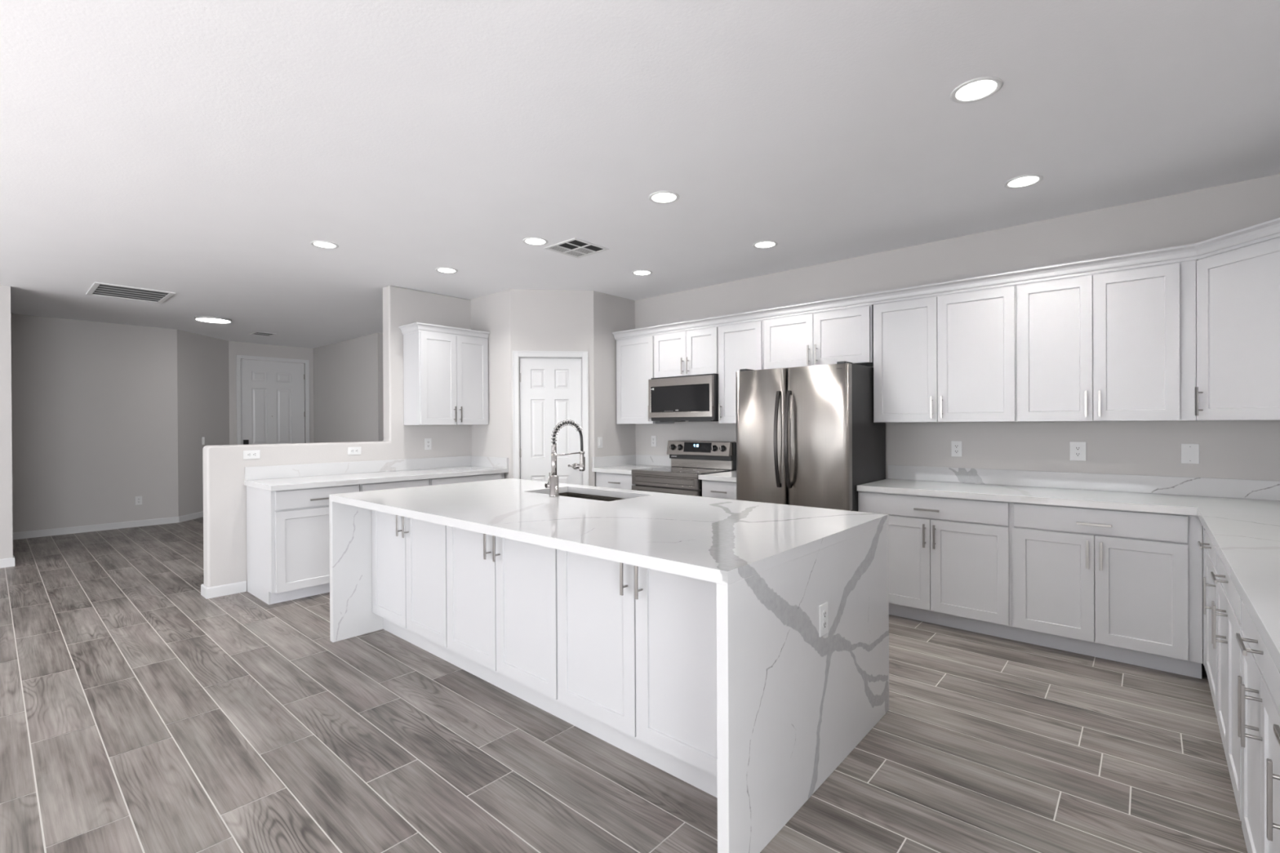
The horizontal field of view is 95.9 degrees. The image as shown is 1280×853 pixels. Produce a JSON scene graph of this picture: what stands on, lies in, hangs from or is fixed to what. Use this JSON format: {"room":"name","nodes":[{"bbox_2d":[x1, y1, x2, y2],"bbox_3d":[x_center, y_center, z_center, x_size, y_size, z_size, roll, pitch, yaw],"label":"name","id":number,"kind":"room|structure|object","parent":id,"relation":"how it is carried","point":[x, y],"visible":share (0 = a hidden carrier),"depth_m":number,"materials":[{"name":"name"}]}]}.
{"room":"kitchen","nodes":[
{"label":"kitchen","id":0,"kind":"room"},
{"bbox_2d":[0,284,13,559],"bbox_3d":[-7.132,0.008,4.468,0.140,2.705,3.070,0,0,41],"label":"wall","id":1,"kind":"structure","parent":0,"point":[6,437],"depth_m":5.54,"materials":[{"name":"beige paint"}]},
{"bbox_2d":[0,555,14,568],"bbox_3d":[-7.110,1.318,4.481,0.153,0.085,3.063,0,0,41],"label":"baseboard","id":2,"kind":"structure","parent":1,"relation":"attached to","point":[5,562],"depth_m":5.54,"materials":[{"name":"white paint"}]},
{"bbox_2d":[10,313,178,532],"bbox_3d":[-7.470,0.002,7.041,0.120,2.705,2.883,0,0,41],"label":"wall","id":3,"kind":"structure","parent":0,"point":[95,406],"depth_m":7.43,"materials":[{"name":"beige paint"}]},
{"bbox_2d":[135,496,142,505],"bbox_3d":[-6.743,0.996,7.766,0.009,0.115,0.070,0,0,41],"label":"wall outlet","id":4,"kind":"object","parent":3,"relation":"attached to","point":[138,499],"visible":1,"depth_m":7.76,"materials":[{"name":"white plastic"}]},
{"bbox_2d":[177,329,229,516],"bbox_3d":[-6.567,-0.008,8.636,0.120,2.705,1.117,0,0,-4],"label":"wall","id":5,"kind":"structure","parent":0,"point":[202,361],"depth_m":8.48,"materials":[{"name":"beige paint"}]},
{"bbox_2d":[13,511,203,539],"bbox_3d":[-7.132,1.308,7.488,0.615,0.085,3.747,0,0,29],"label":"baseboard","id":6,"kind":"structure","parent":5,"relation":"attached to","point":[64,531],"depth_m":7.50,"materials":[{"name":"white paint"}]},
{"bbox_2d":[201,436,204,444],"bbox_3d":[-6.502,0.214,8.572,0.070,0.115,0.010,0,0,-3],"label":"light switch","id":7,"kind":"object","parent":5,"relation":"attached to","point":[203,437],"visible":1,"depth_m":8.57,"materials":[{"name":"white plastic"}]},
{"bbox_2d":[228,341,313,444],"bbox_3d":[-6.182,-0.013,9.705,0.130,2.705,1.237,0,0,41],"label":"wall","id":8,"kind":"structure","parent":0,"point":[235,348],"depth_m":9.52,"materials":[{"name":"beige paint"}]},
{"bbox_2d":[235,355,309,444],"bbox_3d":[-6.126,0.092,9.673,0.123,2.493,1.068,0,0,41],"label":"door","id":9,"kind":"structure","parent":8,"relation":"in","point":[270,395],"depth_m":9.65,"materials":[{"name":"white paint"}]},
{"bbox_2d":[202,285,471,591],"bbox_3d":[-2.652,-0.018,5.439,0.150,2.705,2.367,0,0,41],"label":"wall","id":10,"kind":"structure","parent":0,"point":[224,491],"depth_m":5.41,"materials":[{"name":"beige paint"}]},
{"bbox_2d":[200,581,246,599],"bbox_3d":[-2.653,1.293,5.435,0.176,0.085,2.370,0,0,41],"label":"baseboard","id":11,"kind":"structure","parent":10,"relation":"attached to","point":[238,587],"depth_m":4.58,"materials":[{"name":"white paint"}]},
{"bbox_2d":[243,449,260,459],"bbox_3d":[-3.176,0.230,4.724,0.009,0.070,0.118,0,0,41],"label":"wall outlet","id":12,"kind":"object","parent":10,"relation":"attached to","point":[246,454],"visible":1,"depth_m":4.72,"materials":[{"name":"white plastic"}]},
{"bbox_2d":[247,452,257,457],"bbox_3d":[-3.174,0.230,4.722,0.004,0.033,0.068,0,0,41],"label":"receptacle","id":13,"kind":"object","parent":12,"relation":"attached to","point":[249,454],"depth_m":4.72,"materials":[{"name":"plastic"}]},
{"bbox_2d":[347,446,360,454],"bbox_3d":[-2.638,0.225,5.335,0.009,0.070,0.118,0,0,41],"label":"wall outlet","id":14,"kind":"object","parent":10,"relation":"attached to","point":[351,451],"visible":1,"depth_m":5.33,"materials":[{"name":"white plastic"}]},
{"bbox_2d":[351,448,358,453],"bbox_3d":[-2.636,0.225,5.333,0.004,0.033,0.068,0,0,41],"label":"receptacle","id":15,"kind":"object","parent":14,"relation":"attached to","point":[353,451],"depth_m":5.33,"materials":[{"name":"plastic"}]},
{"bbox_2d":[244,455,471,480],"bbox_3d":[-2.510,0.377,5.470,0.020,0.108,2.098,0,0,41],"label":"backsplash","id":16,"kind":"structure","parent":10,"relation":"attached to","point":[257,473],"depth_m":5.29,"materials":[{"name":"stone"}]},
{"bbox_2d":[424,438,431,449],"bbox_3d":[-2.157,0.179,5.880,0.009,0.115,0.070,0,0,41],"label":"wall outlet","id":17,"kind":"object","parent":10,"relation":"attached to","point":[428,446],"visible":1,"depth_m":5.88,"materials":[{"name":"white plastic"}]},
{"bbox_2d":[426,440,430,447],"bbox_3d":[-2.155,0.179,5.878,0.004,0.068,0.033,0,0,41],"label":"receptacle","id":18,"kind":"object","parent":17,"relation":"attached to","point":[428,442],"depth_m":5.88,"materials":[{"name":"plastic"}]},
{"bbox_2d":[398,322,489,425],"bbox_3d":[-1.957,-0.499,5.831,0.368,0.966,0.800,0,0,41],"label":"upper cabinet","id":19,"kind":"object","parent":10,"relation":"attached to","point":[446,368],"visible":1,"depth_m":5.67,"materials":[{"name":"white paint"}]},
{"bbox_2d":[313,333,383,443],"bbox_3d":[-4.701,-0.020,9.464,2.630,2.705,0.360,0,0,41],"label":"wall","id":20,"kind":"structure","parent":0,"point":[348,404],"depth_m":9.12,"materials":[{"name":"beige paint"}]},
{"bbox_2d":[470,288,511,479],"bbox_3d":[-1.576,-0.025,6.122,0.861,2.705,0.120,0,0,41],"label":"wall","id":21,"kind":"structure","parent":0,"point":[491,313],"depth_m":5.95,"materials":[{"name":"beige paint"}]},
{"bbox_2d":[471,455,508,468],"bbox_3d":[-1.574,0.371,6.030,0.644,0.108,0.020,0,0,41],"label":"backsplash","id":22,"kind":"structure","parent":21,"relation":"attached to","point":[481,461],"depth_m":6.00,"materials":[{"name":"stone"}]},
{"bbox_2d":[510,288,594,486],"bbox_3d":[-0.886,-0.028,5.892,0.830,2.705,0.115,0,0,-6],"label":"wall","id":23,"kind":"structure","parent":0,"point":[541,320],"depth_m":5.84,"materials":[{"name":"beige paint"}]},
{"bbox_2d":[512,351,588,485],"bbox_3d":[-0.900,0.283,5.862,0.752,2.084,0.164,0,0,-6],"label":"door","id":24,"kind":"structure","parent":23,"relation":"in","point":[547,393],"depth_m":5.84,"materials":[{"name":"white paint"}]},
{"bbox_2d":[593,290,635,486],"bbox_3d":[-0.263,-0.032,6.199,0.120,2.705,0.752,0,0,41],"label":"wall","id":25,"kind":"structure","parent":0,"point":[611,313],"depth_m":6.04,"materials":[{"name":"beige paint"}]},
{"bbox_2d":[597,436,602,448],"bbox_3d":[-0.408,0.165,5.936,0.010,0.115,0.070,0,0,41],"label":"light switch","id":26,"kind":"object","parent":25,"relation":"attached to","point":[599,438],"visible":1,"depth_m":5.93,"materials":[{"name":"white plastic"}]},
{"bbox_2d":[592,454,635,467],"bbox_3d":[-0.258,0.364,6.099,0.020,0.108,0.660,0,0,41],"label":"backsplash","id":27,"kind":"structure","parent":25,"relation":"attached to","point":[628,460],"depth_m":6.07,"materials":[{"name":"stone"}]},
{"bbox_2d":[0,517,1247,852],"bbox_3d":[-2.600,1.344,2.869,16.300,0.001,10.430,0,0,41],"label":"floor","id":28,"kind":"structure","parent":0,"point":[141,712],"depth_m":2.37,"materials":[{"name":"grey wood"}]},
{"bbox_2d":[246,484,359,604],"bbox_3d":[-2.734,0.907,4.713,0.667,0.862,0.642,0,0,41],"label":"base cabinet","id":29,"kind":"object","parent":28,"relation":"on","point":[288,531],"visible":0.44,"depth_m":4.44,"materials":[{"name":"white paint"}]},
{"bbox_2d":[244,455,508,491],"bbox_3d":[-2.270,0.397,5.255,0.664,0.148,2.103,0,0,41],"label":"countertop","id":30,"kind":"structure","parent":29,"relation":"on","point":[290,477],"depth_m":5.18,"materials":[{"name":"stone"}]},
{"bbox_2d":[359,479,429,491],"bbox_3d":[-2.317,0.903,5.185,0.667,0.862,0.614,0,0,41],"label":"drawer","id":31,"kind":"object","parent":28,"relation":"on","point":[420,482],"visible":0.07,"depth_m":4.96,"materials":[{"name":"white paint"}]},
{"bbox_2d":[429,472,504,485],"bbox_3d":[-1.845,0.899,5.720,0.667,0.862,0.809,0,0,41],"label":"drawer","id":32,"kind":"object","parent":28,"relation":"on","point":[440,481],"visible":0.06,"depth_m":5.49,"materials":[{"name":"white paint"}]},
{"bbox_2d":[328,478,888,852],"bbox_3d":[-0.386,0.874,3.148,2.920,0.914,1.372,0,0,41],"label":"kitchen island","id":33,"kind":"object","parent":28,"relation":"on","point":[678,633],"visible":1,"depth_m":2.33,"materials":[{"name":"stone"}]},
{"bbox_2d":[328,478,888,585],"bbox_3d":[-0.388,0.437,3.147,2.920,0.040,1.372,0,0,41],"label":"island countertop","id":34,"kind":"structure","parent":33,"relation":"on","point":[723,541],"depth_m":2.54,"materials":[{"name":"stone"}]},
{"bbox_2d":[544,419,585,497],"bbox_3d":[-0.462,0.187,3.532,0.138,0.458,0.275,0,0,30],"label":"kitchen faucet","id":35,"kind":"object","parent":34,"relation":"on","point":[553,482],"visible":1,"depth_m":3.44,"materials":[{"name":"metal"}]},
{"bbox_2d":[558,492,624,501],"bbox_3d":[-0.337,0.560,3.601,0.820,0.208,0.430,0,0,41],"label":"sink","id":36,"kind":"object","parent":34,"relation":"in","point":[565,494],"visible":0.05,"depth_m":3.84,"materials":[{"name":"metal"}]},
{"bbox_2d":[818,601,827,637],"bbox_3d":[0.684,0.718,2.148,0.009,0.115,0.070,0,0,41],"label":"wall outlet","id":37,"kind":"object","parent":33,"relation":"attached to","point":[823,609],"visible":1,"depth_m":2.14,"materials":[{"name":"white plastic"}]},
{"bbox_2d":[822,609,826,618],"bbox_3d":[0.686,0.698,2.147,0.004,0.033,0.033,0,0,41],"label":"receptacle","id":38,"kind":"object","parent":37,"relation":"attached to","point":[824,611],"depth_m":2.14,"materials":[{"name":"plastic"}]},
{"bbox_2d":[822,620,826,629],"bbox_3d":[0.686,0.737,2.147,0.004,0.033,0.033,0,0,41],"label":"receptacle","id":39,"kind":"object","parent":37,"relation":"attached to","point":[824,622],"depth_m":2.15,"materials":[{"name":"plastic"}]},
{"bbox_2d":[595,471,635,489],"bbox_3d":[-0.066,0.889,5.915,0.525,0.862,0.665,0,0,41],"label":"drawer","id":40,"kind":"object","parent":28,"relation":"on","point":[619,481],"visible":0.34,"depth_m":5.68,"materials":[{"name":"white paint"}]},
{"bbox_2d":[591,454,671,474],"bbox_3d":[-0.065,0.383,5.925,0.539,0.148,0.665,0,0,41],"label":"countertop","id":41,"kind":"structure","parent":40,"relation":"on","point":[622,464],"depth_m":6.04,"materials":[{"name":"stone"}]},
{"bbox_2d":[631,440,736,496],"bbox_3d":[0.401,0.732,5.456,0.768,1.175,0.713,0,0,41],"label":"electric range","id":42,"kind":"object","parent":28,"relation":"on","point":[690,460],"visible":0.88,"depth_m":5.43,"materials":[{"name":"silver metal"}]},
{"bbox_2d":[642,466,730,474],"bbox_3d":[0.398,0.415,5.452,0.752,0.010,0.499,0,0,41],"label":"cooktop","id":43,"kind":"object","parent":42,"relation":"in","point":[704,470],"depth_m":5.45,"materials":[{"name":"black glass"}]},
{"bbox_2d":[702,480,736,499],"bbox_3d":[0.877,0.887,5.083,0.415,0.862,0.665,0,0,41],"label":"base cabinet","id":44,"kind":"object","parent":28,"relation":"on","point":[713,489],"visible":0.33,"depth_m":4.87,"materials":[{"name":"white paint"}]},
{"bbox_2d":[697,470,736,482],"bbox_3d":[0.884,0.381,5.089,0.430,0.148,0.665,0,0,41],"label":"countertop","id":45,"kind":"structure","parent":44,"relation":"on","point":[730,476],"depth_m":4.91,"materials":[{"name":"stone"}]},
{"bbox_2d":[735,360,885,511],"bbox_3d":[1.324,0.424,4.544,0.911,1.763,0.836,0,0,41],"label":"refrigerator","id":46,"kind":"object","parent":28,"relation":"on","point":[808,436],"visible":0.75,"depth_m":4.24,"materials":[{"name":"silver metal"}]},
{"bbox_2d":[857,491,1013,639],"bbox_3d":[2.088,0.885,4.016,0.930,0.862,0.665,0,0,41],"label":"base cabinet","id":47,"kind":"object","parent":28,"relation":"on","point":[950,558],"visible":0.83,"depth_m":3.72,"materials":[{"name":"white paint"}]},
{"bbox_2d":[1011,502,1206,679],"bbox_3d":[2.743,0.883,3.410,0.854,0.862,0.708,0,0,41],"label":"base cabinet","id":48,"kind":"object","parent":28,"relation":"on","point":[1122,586],"depth_m":3.18,"materials":[{"name":"white paint"}]},
{"bbox_2d":[1198,532,1217,716],"bbox_3d":[2.825,0.886,2.437,0.667,0.862,0.638,0,0,41],"label":"base cabinet","id":49,"kind":"object","parent":28,"relation":"on","point":[1210,588],"visible":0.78,"depth_m":2.64,"materials":[{"name":"white paint"}]},
{"bbox_2d":[1210,554,1243,821],"bbox_3d":[2.335,0.890,1.882,0.667,0.862,0.838,0,0,41],"label":"base cabinet","id":50,"kind":"object","parent":28,"relation":"on","point":[1228,610],"visible":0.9,"depth_m":2.03,"materials":[{"name":"white paint"}]},
{"bbox_2d":[1235,600,1279,852],"bbox_3d":[1.782,0.895,1.255,0.667,0.862,0.830,0,0,41],"label":"base cabinet","id":51,"kind":"object","parent":28,"relation":"on","point":[1259,684],"visible":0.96,"depth_m":1.47,"materials":[{"name":"white paint"}]},
{"bbox_2d":[1266,724,1279,841],"bbox_3d":[1.375,0.899,0.793,0.667,0.862,0.398,0,0,41],"label":"base cabinet","id":52,"kind":"object","parent":28,"relation":"on","point":[1270,775],"visible":1,"depth_m":1.12,"materials":[{"name":"white paint"}]},
{"bbox_2d":[857,464,1279,673],"bbox_3d":[1.734,0.386,2.495,2.396,0.148,3.431,0,0,41],"label":"countertop","id":53,"kind":"structure","parent":52,"relation":"on","point":[1240,517],"depth_m":3.27,"materials":[{"name":"stone"}]},
{"bbox_2d":[0,0,1279,348],"bbox_3d":[-2.577,-1.437,2.827,16.400,0.150,10.350,0,0,41],"label":"ceiling","id":54,"kind":"structure","parent":0,"point":[198,151],"depth_m":2.73,"materials":[{"name":"white paint"}]},
{"bbox_2d":[85,281,175,303],"bbox_3d":[-5.185,-1.354,5.878,0.720,0.010,0.600,0,0,41],"label":"ceiling vent","id":55,"kind":"object","parent":54,"relation":"in","point":[99,289],"visible":1,"depth_m":5.86,"materials":[{"name":"white metal"}]},
{"bbox_2d":[194,315,231,323],"bbox_3d":[-5.382,-1.343,7.283,0.380,0.038,0.380,0,0,41],"label":"recessed light","id":56,"kind":"object","parent":54,"relation":"in","point":[213,319],"visible":1,"depth_m":7.21,"materials":[{"name":"white plastic"}]},
{"bbox_2d":[195,318,230,323],"bbox_3d":[-5.382,-1.330,7.283,0.354,0.012,0.354,0,0,41],"label":"diffuser","id":57,"kind":"object","parent":56,"relation":"attached to","point":[207,320],"depth_m":7.25,"materials":[{"name":"white plastic"}]},
{"bbox_2d":[249,331,275,336],"bbox_3d":[-5.551,-1.362,8.496,0.300,0.006,0.260,0,0,41],"label":"ceiling vent","id":58,"kind":"object","parent":54,"relation":"in","point":[255,332],"visible":1,"depth_m":8.51,"materials":[{"name":"white metal"}]},
{"bbox_2d":[310,240,338,248],"bbox_3d":[-2.370,-1.365,4.340,0.186,0.006,0.186,0,0,41],"label":"recessed light","id":59,"kind":"object","parent":54,"relation":"in","point":[322,244],"visible":1,"depth_m":4.33,"materials":[{"name":"white plastic"}]},
{"bbox_2d":[435,266,457,273],"bbox_3d":[-1.699,-1.371,5.073,0.186,0.006,0.186,0,0,41],"label":"recessed light","id":60,"kind":"object","parent":54,"relation":"in","point":[445,270],"visible":1,"depth_m":5.07,"materials":[{"name":"white plastic"}]},
{"bbox_2d":[522,237,547,245],"bbox_3d":[-0.777,-1.373,4.286,0.186,0.006,0.186,0,0,41],"label":"recessed light","id":61,"kind":"object","parent":54,"relation":"in","point":[530,241],"visible":1,"depth_m":4.28,"materials":[{"name":"white plastic"}]},
{"bbox_2d":[543,237,608,257],"bbox_3d":[-0.490,-1.375,4.461,0.356,0.006,0.356,0,0,41],"label":"ceiling vent","id":62,"kind":"object","parent":54,"relation":"in","point":[574,247],"visible":1,"depth_m":4.45,"materials":[{"name":"white metal"}]},
{"bbox_2d":[631,270,652,275],"bbox_3d":[0.018,-1.380,5.185,0.186,0.006,0.186,0,0,41],"label":"recessed light","id":63,"kind":"object","parent":54,"relation":"in","point":[639,273],"visible":1,"depth_m":5.19,"materials":[{"name":"white plastic"}]},
{"bbox_2d":[648,191,679,204],"bbox_3d":[0.144,-1.375,3.469,0.186,0.006,0.186,0,0,41],"label":"recessed light","id":64,"kind":"object","parent":54,"relation":"in","point":[660,197],"visible":1,"depth_m":3.46,"materials":[{"name":"white plastic"}]},
{"bbox_2d":[752,240,777,248],"bbox_3d":[0.951,-1.382,4.390,0.186,0.006,0.186,0,0,41],"label":"recessed light","id":65,"kind":"object","parent":54,"relation":"in","point":[762,244],"visible":1,"depth_m":4.38,"materials":[{"name":"white plastic"}]},
{"bbox_2d":[950,75,1002,103],"bbox_3d":[1.378,-1.377,2.368,0.186,0.006,0.186,0,0,41],"label":"recessed light","id":66,"kind":"object","parent":54,"relation":"in","point":[975,90],"visible":1,"depth_m":2.36,"materials":[{"name":"white plastic"}]},
{"bbox_2d":[1004,173,1043,188],"bbox_3d":[2.168,-1.384,3.265,0.186,0.006,0.186,0,0,41],"label":"recessed light","id":67,"kind":"object","parent":54,"relation":"in","point":[1025,180],"visible":1,"depth_m":3.26,"materials":[{"name":"white plastic"}]},
{"bbox_2d":[635,173,1279,648],"bbox_3d":[1.898,-0.038,4.715,5.326,2.705,0.120,0,0,41],"label":"wall","id":68,"kind":"structure","parent":0,"point":[1250,450],"depth_m":3.90,"materials":[{"name":"beige paint"}]},
{"bbox_2d":[616,334,674,424],"bbox_3d":[0.032,-0.478,6.025,0.530,0.904,0.367,0,0,41],"label":"upper cabinet","id":69,"kind":"object","parent":68,"relation":"attached to","point":[634,356],"visible":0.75,"depth_m":5.92,"materials":[{"name":"white paint"}]},
{"bbox_2d":[635,454,671,466],"bbox_3d":[0.156,0.361,6.160,0.519,0.108,0.020,0,0,41],"label":"backsplash","id":70,"kind":"structure","parent":68,"relation":"attached to","point":[645,460],"depth_m":6.16,"materials":[{"name":"stone"}]},
{"bbox_2d":[651,435,656,446],"bbox_3d":[0.147,0.157,6.174,0.070,0.115,0.009,0,0,41],"label":"wall outlet","id":71,"kind":"object","parent":68,"relation":"attached to","point":[653,437],"visible":1,"depth_m":6.17,"materials":[{"name":"white plastic"}]},
{"bbox_2d":[653,326,718,377],"bbox_3d":[0.514,-0.707,5.598,0.756,0.450,0.367,0,0,41],"label":"upper cabinet","id":72,"kind":"object","parent":68,"relation":"attached to","point":[691,352],"visible":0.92,"depth_m":5.46,"materials":[{"name":"white paint"}]},
{"bbox_2d":[648,373,718,422],"bbox_3d":[0.503,-0.263,5.581,0.750,0.432,0.419,0,0,41],"label":"microwave","id":73,"kind":"object","parent":72,"relation":"attached to","point":[693,397],"visible":0.93,"depth_m":5.39,"materials":[{"name":"silver metal"}]},
{"bbox_2d":[718,320,764,423],"bbox_3d":[0.972,-0.480,5.197,0.456,0.904,0.367,0,0,41],"label":"upper cabinet","id":74,"kind":"object","parent":68,"relation":"attached to","point":[740,345],"visible":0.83,"depth_m":5.13,"materials":[{"name":"white paint"}]},
{"bbox_2d":[763,304,873,368],"bbox_3d":[1.486,-0.709,4.742,0.914,0.450,0.367,0,0,41],"label":"upper cabinet","id":75,"kind":"object","parent":68,"relation":"attached to","point":[846,335],"visible":0.87,"depth_m":4.59,"materials":[{"name":"white paint"}]},
{"bbox_2d":[873,284,1016,422],"bbox_3d":[2.178,-0.483,4.133,0.908,0.904,0.367,0,0,41],"label":"upper cabinet","id":76,"kind":"object","parent":68,"relation":"attached to","point":[949,357],"visible":1,"depth_m":3.99,"materials":[{"name":"white paint"}]},
{"bbox_2d":[951,440,962,457],"bbox_3d":[2.331,0.165,4.249,0.070,0.115,0.009,0,0,41],"label":"wall outlet","id":77,"kind":"object","parent":68,"relation":"attached to","point":[956,446],"visible":1,"depth_m":4.25,"materials":[{"name":"white plastic"}]},
{"bbox_2d":[1070,441,1086,461],"bbox_3d":[2.865,0.163,3.777,0.085,0.124,0.009,0,0,41],"label":"wall outlet","id":78,"kind":"object","parent":68,"relation":"attached to","point":[1077,449],"visible":1,"depth_m":3.77,"materials":[{"name":"white plastic"}]},
{"bbox_2d":[1075,445,1080,450],"bbox_3d":[2.864,0.143,3.776,0.033,0.033,0.004,0,0,41],"label":"receptacle","id":79,"kind":"object","parent":78,"relation":"attached to","point":[1077,447],"depth_m":3.77,"materials":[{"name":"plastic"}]},
{"bbox_2d":[1075,452,1080,457],"bbox_3d":[2.864,0.182,3.776,0.033,0.033,0.004,0,0,41],"label":"receptacle","id":80,"kind":"object","parent":78,"relation":"attached to","point":[1077,454],"depth_m":3.77,"materials":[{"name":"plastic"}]},
{"bbox_2d":[888,464,1279,500],"bbox_3d":[2.854,0.356,3.781,2.376,0.108,0.019,0,0,41],"label":"backsplash","id":81,"kind":"structure","parent":68,"relation":"attached to","point":[1268,490],"depth_m":3.69,"materials":[{"name":"stone"}]},
{"bbox_2d":[1016,259,1196,422],"bbox_3d":[2.835,-0.484,3.554,0.839,0.904,0.367,0,0,41],"label":"upper cabinet","id":82,"kind":"object","parent":68,"relation":"attached to","point":[1120,345],"visible":1,"depth_m":3.42,"materials":[{"name":"white paint"}]},
{"bbox_2d":[1181,444,1199,463],"bbox_3d":[3.265,0.162,3.427,0.078,0.118,0.007,0,0,41],"label":"blank plate","id":83,"kind":"object","parent":68,"relation":"attached to","point":[1189,452],"visible":1,"depth_m":3.42,"materials":[{"name":"white plastic"}]},
{"bbox_2d":[1195,236,1279,420],"bbox_3d":[3.298,-0.485,2.960,0.659,0.904,0.651,0,0,41],"label":"upper cabinet","id":84,"kind":"object","parent":68,"relation":"attached to","point":[1237,291],"visible":1,"depth_m":2.96,"materials":[{"name":"white paint"}]},
{"bbox_2d":[612,217,1279,340],"bbox_3d":[1.521,-0.954,4.289,5.084,0.080,0.374,0,0,41],"label":"crown molding","id":85,"kind":"structure","parent":84,"relation":"attached to","point":[1270,229],"depth_m":3.75,"materials":[{"name":"white paint"}]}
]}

